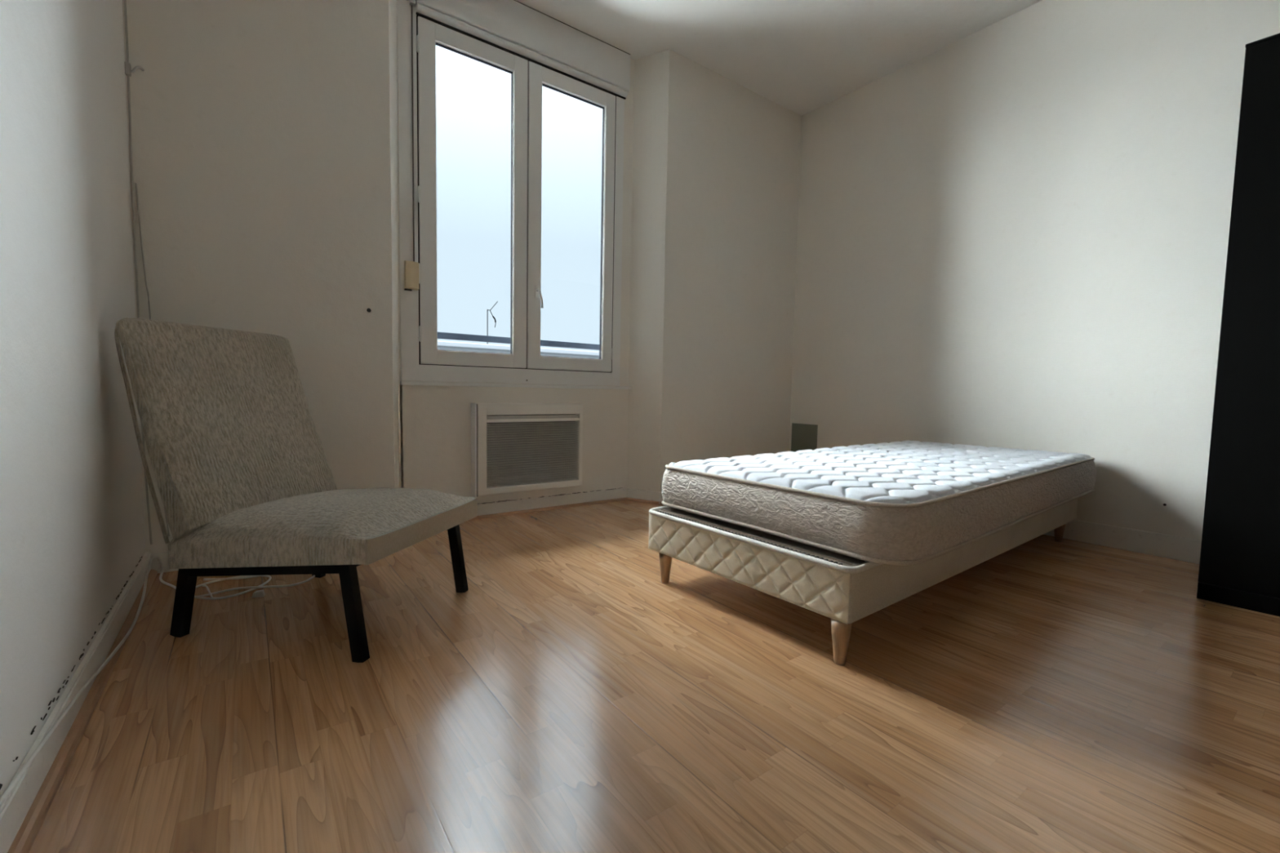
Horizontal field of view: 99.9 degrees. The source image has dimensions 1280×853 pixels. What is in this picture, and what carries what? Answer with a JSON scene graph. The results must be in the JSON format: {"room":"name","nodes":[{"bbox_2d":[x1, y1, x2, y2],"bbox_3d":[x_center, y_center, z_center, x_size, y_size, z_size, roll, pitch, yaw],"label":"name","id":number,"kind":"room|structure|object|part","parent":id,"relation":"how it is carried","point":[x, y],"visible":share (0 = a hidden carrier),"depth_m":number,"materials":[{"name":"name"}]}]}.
{"room":"bedroom","nodes":[
{"label":"bedroom","id":0,"kind":"room"},
{"bbox_2d":[0,0,146,797],"bbox_3d":[0.025,-0.556,-0.608,0.100,2.451,5.665,-2,5,-36],"label":"wall","id":1,"kind":"structure","parent":0,"point":[73,534],"depth_m":0.99,"materials":[{"name":"white paint"}]},
{"bbox_2d":[0,555,142,789],"bbox_3d":[-1.065,0.459,1.008,0.001,0.020,1.713,-2,5,-36],"label":"trim","id":2,"kind":"structure","parent":1,"relation":"attached to","point":[125,584],"depth_m":0.98,"materials":[{"name":"black"}]},
{"bbox_2d":[0,551,151,852],"bbox_3d":[0.023,0.626,-0.464,0.014,0.074,5.545,-2,5,-36],"label":"baseboard","id":3,"kind":"structure","parent":1,"relation":"attached to","point":[13,811],"depth_m":0.92,"materials":[{"name":"white wood"}]},
{"bbox_2d":[7,569,157,852],"bbox_3d":[0.038,0.655,-0.459,0.016,0.016,5.533,-2,5,-36],"label":"trim","id":4,"kind":"structure","parent":1,"relation":"attached to","point":[28,832],"depth_m":0.90,"materials":[{"name":"brown wood"}]},
{"bbox_2d":[122,0,801,553],"bbox_3d":[-0.366,-0.787,2.766,3.464,2.451,0.294,-2,5,-36],"label":"wall","id":5,"kind":"structure","parent":0,"point":[264,133],"depth_m":2.11,"materials":[{"name":"white paint"}]},
{"bbox_2d":[123,0,152,544],"bbox_3d":[-1.570,-0.783,1.686,0.045,2.340,0.021,-2,5,-36],"label":"cable","id":6,"kind":"object","parent":5,"relation":"attached to","point":[128,72],"visible":0.88,"depth_m":1.68,"materials":[{"name":"white plastic"}]},
{"bbox_2d":[134,182,169,536],"bbox_3d":[-1.570,-0.200,1.736,0.052,1.130,0.009,0,4,-22],"label":"cable","id":7,"kind":"object","parent":5,"relation":"attached to","point":[135,184],"visible":0.6,"depth_m":1.71,"materials":[{"name":"white plastic"}]},
{"bbox_2d":[150,488,662,573],"bbox_3d":[-0.357,0.406,2.801,3.264,0.066,0.210,-2,5,-36],"label":"baseboard","id":8,"kind":"structure","parent":5,"relation":"attached to","point":[563,500],"depth_m":2.83,"materials":[{"name":"white wood"}]},
{"bbox_2d":[397,0,631,389],"bbox_3d":[-0.546,-1.018,2.683,1.238,1.644,0.106,-2,5,-36],"label":"window","id":9,"kind":"structure","parent":5,"relation":"in","point":[421,362],"depth_m":2.61,"materials":[{"name":"white paint"}]},
{"bbox_2d":[404,4,420,290],"bbox_3d":[-0.983,-1.200,2.316,0.064,1.213,0.028,-2,5,-36],"label":"strap","id":10,"kind":"object","parent":9,"relation":"attached to","point":[411,268],"visible":1,"depth_m":2.33,"materials":[{"name":"plastic"}]},
{"bbox_3d":[-0.768,-1.029,2.515,0.508,1.485,0.024,-2,5,-36],"label":"sash","id":11,"kind":"part","parent":9,"relation":"part of","materials":[{"name":"white paint"}]},
{"bbox_3d":[-0.551,-0.205,2.722,1.238,0.018,0.027,-2,5,-36],"label":"sill","id":12,"kind":"part","parent":9,"relation":"part of","materials":[{"name":"white paint"}]},
{"bbox_3d":[-0.507,-0.652,2.699,0.044,0.115,0.025,3,4,31],"label":"handle","id":13,"kind":"part","parent":9,"relation":"part of","materials":[{"name":"white paint"}]},
{"bbox_3d":[-0.355,-1.041,2.817,0.505,1.485,0.024,-2,5,-36],"label":"sash","id":14,"kind":"part","parent":9,"relation":"part of","materials":[{"name":"white paint"}]},
{"bbox_2d":[437,332,599,350],"bbox_3d":[-0.659,-0.451,2.814,1.680,0.031,0.097,-2,5,-36],"label":"guard rail","id":15,"kind":"object","parent":5,"relation":"attached to","point":[446,335],"visible":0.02,"depth_m":2.79,"materials":[{"name":"grey metal"}]},
{"bbox_2d":[407,0,630,99],"bbox_3d":[-0.534,-1.892,2.591,1.169,0.230,0.033,-2,5,-36],"label":"box","id":16,"kind":"object","parent":5,"relation":"attached to","point":[514,27],"visible":1,"depth_m":2.60,"materials":[{"name":"white paint"}]},
{"bbox_2d":[471,402,582,497],"bbox_3d":[-0.557,0.105,2.717,0.580,0.447,0.063,-2,5,-36],"label":"panel radiator","id":17,"kind":"object","parent":5,"relation":"attached to","point":[516,447],"visible":1,"depth_m":2.68,"materials":[{"name":"white metal"}]},
{"bbox_3d":[-0.560,0.102,2.740,0.538,0.418,0.019,-2,5,-36],"label":"plate","id":18,"kind":"part","parent":17,"relation":"part of","materials":[{"name":"white metal"}]},
{"bbox_2d":[486,421,578,487],"bbox_3d":[-0.533,0.132,2.716,0.500,0.307,0.016,-2,5,-36],"label":"grille","id":19,"kind":"object","parent":17,"relation":"attached to","point":[571,475],"depth_m":2.71,"materials":[{"name":"grey metal"}]},
{"bbox_2d":[476,488,612,504],"bbox_3d":[-0.583,0.369,2.757,1.201,0.006,0.001,-2,5,-36],"label":"trim","id":20,"kind":"structure","parent":5,"relation":"attached to","point":[609,489],"depth_m":2.80,"materials":[{"name":"white wood"}]},
{"bbox_2d":[470,497,662,519],"bbox_3d":[-0.018,0.424,3.033,2.421,0.013,0.207,-2,5,-36],"label":"trim","id":21,"kind":"structure","parent":5,"relation":"attached to","point":[625,498],"depth_m":2.86,"materials":[{"name":"brown wood"}]},
{"bbox_2d":[28,500,1279,852],"bbox_3d":[1.233,0.643,0.639,3.464,0.060,6.089,-2,5,-36],"label":"floor","id":22,"kind":"structure","parent":0,"point":[1045,695],"depth_m":1.06,"materials":[{"name":"brown wood"}]},
{"bbox_2d":[0,555,315,807],"bbox_3d":[-0.859,0.471,1.119,0.438,0.137,1.853,-2,5,-36],"label":"cable","id":23,"kind":"object","parent":22,"relation":"on","point":[259,593],"visible":0.79,"depth_m":1.43,"materials":[{"name":"white plastic"}]},
{"bbox_2d":[114,317,476,662],"bbox_3d":[-0.894,0.123,1.486,0.701,0.791,0.492,2,4,12],"label":"lounge chair","id":24,"kind":"object","parent":22,"relation":"on","point":[246,486],"visible":1,"depth_m":1.36,"materials":[{"name":"beige fabric"}]},
{"bbox_3d":[-1.130,0.433,1.333,0.067,0.182,0.022,2,4,12],"label":"leg","id":25,"kind":"part","parent":24,"relation":"part of","materials":[{"name":"black metal"}]},
{"bbox_3d":[-1.124,-0.004,1.530,0.214,0.552,0.484,2,4,12],"label":"backrest","id":26,"kind":"part","parent":24,"relation":"part of","materials":[{"name":"beige fabric"}]},
{"bbox_3d":[-0.891,0.339,1.277,0.481,0.074,0.022,2,4,12],"label":"rail","id":27,"kind":"part","parent":24,"relation":"part of","materials":[{"name":"black metal"}]},
{"bbox_3d":[-1.039,0.407,1.762,0.067,0.182,0.022,2,4,12],"label":"leg","id":28,"kind":"part","parent":24,"relation":"part of","materials":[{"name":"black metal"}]},
{"bbox_3d":[-0.826,0.261,1.484,0.548,0.160,0.486,2,4,12],"label":"seat","id":29,"kind":"part","parent":24,"relation":"part of","materials":[{"name":"beige fabric"}]},
{"bbox_3d":[-0.655,0.424,1.232,0.063,0.230,0.022,2,4,12],"label":"leg","id":30,"kind":"part","parent":24,"relation":"part of","materials":[{"name":"black metal"}]},
{"bbox_3d":[-0.564,0.398,1.661,0.063,0.230,0.022,2,4,12],"label":"leg","id":31,"kind":"part","parent":24,"relation":"part of","materials":[{"name":"black metal"}]},
{"bbox_2d":[648,498,1077,665],"bbox_3d":[0.973,0.393,2.083,1.852,0.238,0.750,-2,5,-38],"label":"bed base","id":32,"kind":"object","parent":22,"relation":"on","point":[844,589],"visible":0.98,"depth_m":1.45,"materials":[{"name":"beige fabric"}]},
{"bbox_3d":[0.084,0.465,1.778,0.047,0.101,0.047,-2,5,-38],"label":"leg","id":33,"kind":"part","parent":32,"relation":"part of","materials":[{"name":"brown wood"}]},
{"bbox_3d":[0.255,0.372,1.515,0.012,0.120,0.725,-2,5,-38],"label":"quilted foot panel","id":34,"kind":"part","parent":32,"relation":"part of","materials":[{"name":"beige fabric"}]},
{"bbox_3d":[0.471,0.506,1.265,0.047,0.101,0.047,-2,5,-38],"label":"leg","id":35,"kind":"part","parent":32,"relation":"part of","materials":[{"name":"brown wood"}]},
{"bbox_2d":[661,440,1096,564],"bbox_3d":[1.013,0.195,2.067,1.807,0.160,0.833,-2,5,-39],"label":"mattress","id":36,"kind":"object","parent":32,"relation":"on","point":[908,502],"visible":1,"depth_m":1.54,"materials":[{"name":"white fabric"}]},
{"bbox_3d":[0.978,0.346,2.084,1.842,0.131,0.733,-2,5,-38],"label":"upholstered frame","id":37,"kind":"part","parent":32,"relation":"part of","materials":[{"name":"beige fabric"}]},
{"bbox_3d":[1.856,0.459,2.381,0.047,0.101,0.047,-2,5,-38],"label":"leg","id":38,"kind":"part","parent":32,"relation":"part of","materials":[{"name":"brown wood"}]},
{"bbox_2d":[1196,32,1279,617],"bbox_3d":[2.307,-0.272,1.429,0.515,1.702,1.000,-2,5,-37],"label":"wardrobe","id":39,"kind":"object","parent":22,"relation":"on","point":[1239,565],"visible":1,"depth_m":1.62,"materials":[{"name":"black wood"}]},
{"bbox_3d":[2.323,-1.117,1.373,0.515,0.008,1.000,-2,5,-37],"label":"panel","id":40,"kind":"part","parent":39,"relation":"part of","materials":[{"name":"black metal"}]},
{"bbox_2d":[516,0,1041,115],"bbox_3d":[1.349,-1.865,0.380,3.464,0.080,5.859,-2,5,-36],"label":"ceiling","id":41,"kind":"structure","parent":0,"point":[802,56],"depth_m":2.72,"materials":[{"name":"paint"}]},
{"bbox_2d":[789,0,1279,540],"bbox_3d":[2.739,-0.636,1.378,0.100,2.451,5.665,-2,5,-36],"label":"wall","id":42,"kind":"structure","parent":0,"point":[1014,234],"depth_m":2.48,"materials":[{"name":"white paint"}]},
{"bbox_2d":[791,422,817,452],"bbox_3d":[1.089,0.091,3.574,0.006,0.217,0.200,-2,5,-36],"label":"wall plate","id":43,"kind":"object","parent":42,"relation":"attached to","point":[804,437],"visible":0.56,"depth_m":3.57,"materials":[{"name":"black plastic"}]},
{"bbox_2d":[1043,520,1201,564],"bbox_3d":[2.648,0.540,1.455,0.014,0.092,5.545,-2,5,-36],"label":"baseboard","id":44,"kind":"structure","parent":42,"relation":"attached to","point":[1177,548],"depth_m":2.24,"materials":[{"name":"white wood"}]},
{"label":"outside","id":45,"kind":"structure","parent":0,"visible":0},
{"bbox_2d":[437,340,599,359],"bbox_3d":[-5.249,1.514,17.400,18.200,7.740,7.200,-2,5,-36],"label":"building","id":46,"kind":"structure","parent":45,"point":[445,345],"depth_m":13.89,"materials":[{"name":"white"}]},
{"bbox_2d":[487,301,497,344],"bbox_3d":[-3.913,-2.727,14.274,0.283,1.205,0.049,-1,4,-26],"label":"roof antenna","id":47,"kind":"object","parent":46,"relation":"on","point":[493,317],"visible":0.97,"depth_m":14.23,"materials":[{"name":"grey metal"}]}
]}

